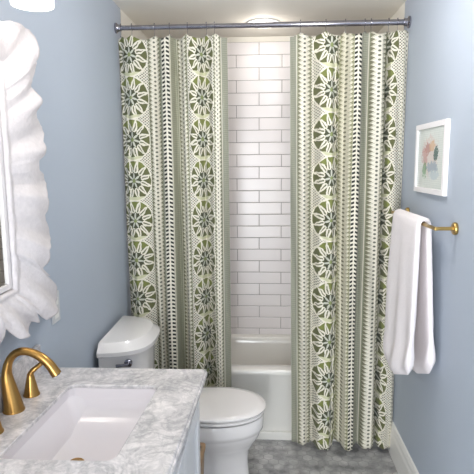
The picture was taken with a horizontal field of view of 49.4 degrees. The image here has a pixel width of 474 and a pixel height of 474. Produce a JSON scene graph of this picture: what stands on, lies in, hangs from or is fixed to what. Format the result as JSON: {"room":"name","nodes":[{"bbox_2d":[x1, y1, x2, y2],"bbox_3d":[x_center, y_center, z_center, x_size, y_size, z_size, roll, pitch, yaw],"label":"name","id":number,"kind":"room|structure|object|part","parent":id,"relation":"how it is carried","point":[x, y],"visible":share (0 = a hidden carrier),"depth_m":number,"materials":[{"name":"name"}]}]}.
{"room":"bathroom","nodes":[
{"label":"bathroom","id":0,"kind":"room"},
{"bbox_2d":[0,0,147,372],"bbox_3d":[-0.764,0.228,1.398,0.100,2.520,4.820,0,8,3],"label":"wall","id":1,"kind":"structure","parent":0,"point":[76,77],"depth_m":2.22,"materials":[{"name":"blue paint"}]},
{"bbox_2d":[0,344,41,412],"bbox_3d":[-0.703,0.471,1.447,0.015,0.105,0.683,0,8,3],"label":"backsplash","id":2,"kind":"structure","parent":1,"relation":"attached to","point":[20,368],"depth_m":1.64,"materials":[{"name":"white stone"}]},
{"bbox_2d":[0,20,58,360],"bbox_3d":[-0.685,-0.118,1.194,0.076,1.052,1.220,0,8,3],"label":"mirror","id":3,"kind":"object","parent":1,"relation":"attached to","point":[27,291],"visible":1,"depth_m":1.57,"materials":[{"name":"white glass"}]},
{"bbox_3d":[-0.714,-0.108,1.144,0.018,0.607,0.703,0,8,3],"label":"glass","id":4,"kind":"part","parent":3,"relation":"part of","materials":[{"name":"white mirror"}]},
{"bbox_2d":[10,0,53,11],"bbox_3d":[-0.618,-0.680,1.183,0.211,0.161,0.543,0,8,3],"label":"vanity light","id":5,"kind":"object","parent":1,"relation":"attached to","point":[29,5],"visible":1,"depth_m":1.45,"materials":[{"name":"white glass"}]},
{"bbox_2d":[52,290,59,324],"bbox_3d":[-0.681,0.264,1.935,0.008,0.115,0.069,0,8,3],"label":"outlet plate","id":6,"kind":"object","parent":1,"relation":"attached to","point":[56,318],"visible":0.47,"depth_m":1.95,"materials":[{"name":"white plastic"}]},
{"bbox_2d":[114,16,410,33],"bbox_3d":[0.122,-1.105,2.687,1.534,0.060,0.060,0,8,3],"label":"shower curtain rod","id":7,"kind":"object","parent":1,"relation":"attached to","point":[406,21],"visible":1,"depth_m":2.67,"materials":[{"name":"silver metal"}]},
{"bbox_2d":[118,33,231,386],"bbox_3d":[-0.335,0.075,2.908,0.591,2.316,0.115,0,8,6],"label":"shower curtain","id":8,"kind":"object","parent":7,"relation":"hanging from","point":[174,92],"visible":0.77,"depth_m":2.85,"materials":[{"name":"fabric"}]},
{"bbox_3d":[0.693,-1.091,2.659,0.007,0.073,0.037,0,8,3],"label":"curtain hook","id":9,"kind":"object","parent":7,"relation":"hanging from","visible":0},
{"bbox_2d":[290,30,408,450],"bbox_3d":[0.591,0.075,2.861,0.609,2.316,0.143,0,8,3],"label":"shower curtain","id":10,"kind":"object","parent":9,"relation":"hanging from","point":[348,90],"visible":0.98,"depth_m":2.82,"materials":[{"name":"fabric"}]},
{"bbox_2d":[174,35,339,42],"bbox_3d":[0.174,-0.109,3.694,1.735,2.520,0.088,0,8,3],"label":"wall","id":11,"kind":"structure","parent":0,"point":[272,38],"depth_m":3.47,"materials":[{"name":"white tile"}]},
{"bbox_2d":[227,41,290,333],"bbox_3d":[0.172,-0.084,3.647,1.535,2.484,0.012,0,8,3],"label":"tile wall","id":12,"kind":"structure","parent":11,"relation":"attached to","point":[258,72],"depth_m":3.61,"materials":[{"name":"tile"}]},
{"bbox_2d":[113,0,405,38],"bbox_3d":[0.044,-1.068,1.169,1.735,0.100,4.820,0,8,3],"label":"ceiling","id":13,"kind":"structure","parent":0,"point":[140,12],"depth_m":2.93,"materials":[{"name":"white paint"}]},
{"bbox_2d":[246,18,279,22],"bbox_3d":[0.160,-1.289,3.124,0.208,0.019,0.208,0,8,3],"label":"recessed light","id":14,"kind":"object","parent":13,"relation":"in","point":[257,19],"visible":0.3,"depth_m":3.06,"materials":[{"name":"white paint"}]},
{"bbox_2d":[248,439,397,473],"bbox_3d":[0.062,1.525,1.542,1.735,0.100,4.820,0,8,3],"label":"floor","id":15,"kind":"structure","parent":0,"point":[264,456],"depth_m":2.94,"materials":[{"name":"grey stone"}]},
{"bbox_2d":[97,315,265,473],"bbox_3d":[-0.238,0.883,2.624,0.770,0.866,0.504,0,8,3],"label":"toilet","id":16,"kind":"object","parent":15,"relation":"on","point":[231,419],"visible":0.62,"depth_m":2.53,"materials":[{"name":"white ceramic"}]},
{"bbox_3d":[-0.528,0.591,2.370,0.059,0.022,0.019,0,8,3],"label":"lever arm","id":17,"kind":"part","parent":16,"relation":"part of","materials":[{"name":"silver metal"}]},
{"bbox_3d":[-0.520,0.718,2.615,0.207,0.400,0.464,0,8,3],"label":"tank","id":18,"kind":"part","parent":16,"relation":"part of","materials":[{"name":"white ceramic"}]},
{"bbox_3d":[-0.512,0.487,2.581,0.227,0.066,0.504,0,8,3],"label":"tank lid","id":19,"kind":"part","parent":16,"relation":"part of","materials":[{"name":"white ceramic"}]},
{"bbox_3d":[-0.505,0.588,2.384,0.038,0.038,0.032,0,8,3],"label":"flush lever","id":20,"kind":"part","parent":16,"relation":"part of","materials":[{"name":"silver metal"}]},
{"bbox_3d":[-0.161,1.100,2.687,0.602,0.418,0.372,0,8,3],"label":"bowl","id":21,"kind":"part","parent":16,"relation":"part of","materials":[{"name":"white ceramic"}]},
{"bbox_3d":[-0.108,0.879,2.652,0.501,0.016,0.378,0,8,3],"label":"seat","id":22,"kind":"part","parent":16,"relation":"part of","materials":[{"name":"white ceramic"}]},
{"bbox_3d":[-0.107,0.856,2.648,0.512,0.022,0.384,0,8,3],"label":"lid","id":23,"kind":"part","parent":16,"relation":"part of","materials":[{"name":"white ceramic"}]},
{"bbox_2d":[174,401,200,473],"bbox_3d":[-0.411,1.010,1.533,0.590,0.928,0.710,0,8,3],"label":"vanity cabinet","id":24,"kind":"object","parent":15,"relation":"on","point":[189,459],"visible":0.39,"depth_m":1.65,"materials":[{"name":"white paint"}]},
{"bbox_2d":[0,344,206,473],"bbox_3d":[-0.416,0.481,1.466,0.586,0.135,0.747,0,8,3],"label":"countertop","id":25,"kind":"structure","parent":24,"relation":"on","point":[155,444],"depth_m":1.49,"materials":[{"name":"white stone"}]},
{"bbox_2d":[0,347,60,433],"bbox_3d":[-0.604,0.420,1.483,0.180,0.195,0.305,0,8,3],"label":"faucet","id":26,"kind":"object","parent":25,"relation":"on","point":[13,404],"visible":1,"depth_m":1.50,"materials":[{"name":"gold metal"}]},
{"bbox_3d":[-0.660,0.494,1.393,0.051,0.074,0.051,0,8,3],"label":"handle","id":27,"kind":"part","parent":26,"relation":"part of","materials":[{"name":"gold metal"}]},
{"bbox_3d":[-0.648,0.461,1.620,0.051,0.074,0.051,0,8,3],"label":"handle","id":28,"kind":"part","parent":26,"relation":"part of","materials":[{"name":"gold metal"}]},
{"bbox_3d":[-0.628,0.411,1.615,0.059,0.057,0.020,-1,8,-7],"label":"lever","id":29,"kind":"part","parent":26,"relation":"part of","materials":[{"name":"gold metal"}]},
{"bbox_2d":[2,388,155,460],"bbox_3d":[-0.425,0.601,1.492,0.326,0.145,0.442,0,8,3],"label":"sink","id":30,"kind":"object","parent":25,"relation":"in","point":[85,424],"visible":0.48,"depth_m":1.63,"materials":[{"name":"white ceramic"}]},
{"bbox_3d":[-0.161,0.998,1.357,0.018,0.770,0.311,0,8,3],"label":"door","id":31,"kind":"part","parent":24,"relation":"part of","materials":[{"name":"white paint"}]},
{"bbox_3d":[-0.144,0.953,1.671,0.018,0.770,0.314,0,8,3],"label":"door","id":32,"kind":"part","parent":24,"relation":"part of","materials":[{"name":"white paint"}]},
{"bbox_2d":[200,442,205,473],"bbox_3d":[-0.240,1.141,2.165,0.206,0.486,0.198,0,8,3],"label":"handle","id":33,"kind":"object","parent":24,"relation":"attached to","point":[202,445],"visible":0.22,"depth_m":2.15,"materials":[{"name":"gold metal"}]},
{"bbox_2d":[231,334,373,441],"bbox_3d":[0.161,0.975,3.453,1.511,0.443,0.670,0,8,3],"label":"bathtub","id":34,"kind":"object","parent":15,"relation":"on","point":[260,363],"visible":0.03,"depth_m":3.15,"materials":[{"name":"white ceramic"}]},
{"bbox_2d":[377,0,473,473],"bbox_3d":[0.869,0.229,1.313,0.100,2.520,4.820,0,8,3],"label":"wall","id":35,"kind":"structure","parent":0,"point":[433,412],"depth_m":2.13,"materials":[{"name":"blue paint"}]},
{"bbox_2d":[387,421,418,473],"bbox_3d":[0.800,1.433,1.127,0.018,0.190,3.900,0,8,3],"label":"baseboard","id":36,"kind":"structure","parent":35,"relation":"attached to","point":[403,462],"depth_m":2.78,"materials":[{"name":"white paint"}]},
{"bbox_2d":[391,207,458,234],"bbox_3d":[0.829,-0.080,2.341,0.086,0.050,0.721,0,8,3],"label":"towel bar","id":37,"kind":"object","parent":35,"relation":"attached to","point":[454,228],"visible":0.69,"depth_m":2.00,"materials":[{"name":"gold metal"}]},
{"bbox_2d":[383,209,435,374],"bbox_3d":[0.789,0.279,2.374,0.146,0.783,0.485,0,8,3],"label":"towel","id":38,"kind":"object","parent":37,"relation":"hanging from","point":[408,339],"visible":0.98,"depth_m":2.27,"materials":[{"name":"white fabric"}]},
{"bbox_3d":[0.806,-0.033,2.009,0.070,0.015,0.015,0,8,3],"label":"post","id":39,"kind":"part","parent":37,"relation":"part of","materials":[{"name":"gold metal"}]},
{"bbox_2d":[414,118,450,195],"bbox_3d":[0.859,-0.350,2.287,0.019,0.312,0.414,0,8,3],"label":"framed picture","id":40,"kind":"object","parent":35,"relation":"attached to","point":[432,146],"visible":1,"depth_m":2.24,"materials":[{"name":"white wood"}]},
{"bbox_2d":[417,125,443,189],"bbox_3d":[0.860,-0.350,2.287,0.004,0.272,0.374,0,8,3],"label":"print","id":41,"kind":"object","parent":40,"relation":"attached to","point":[430,138],"depth_m":2.28}
]}

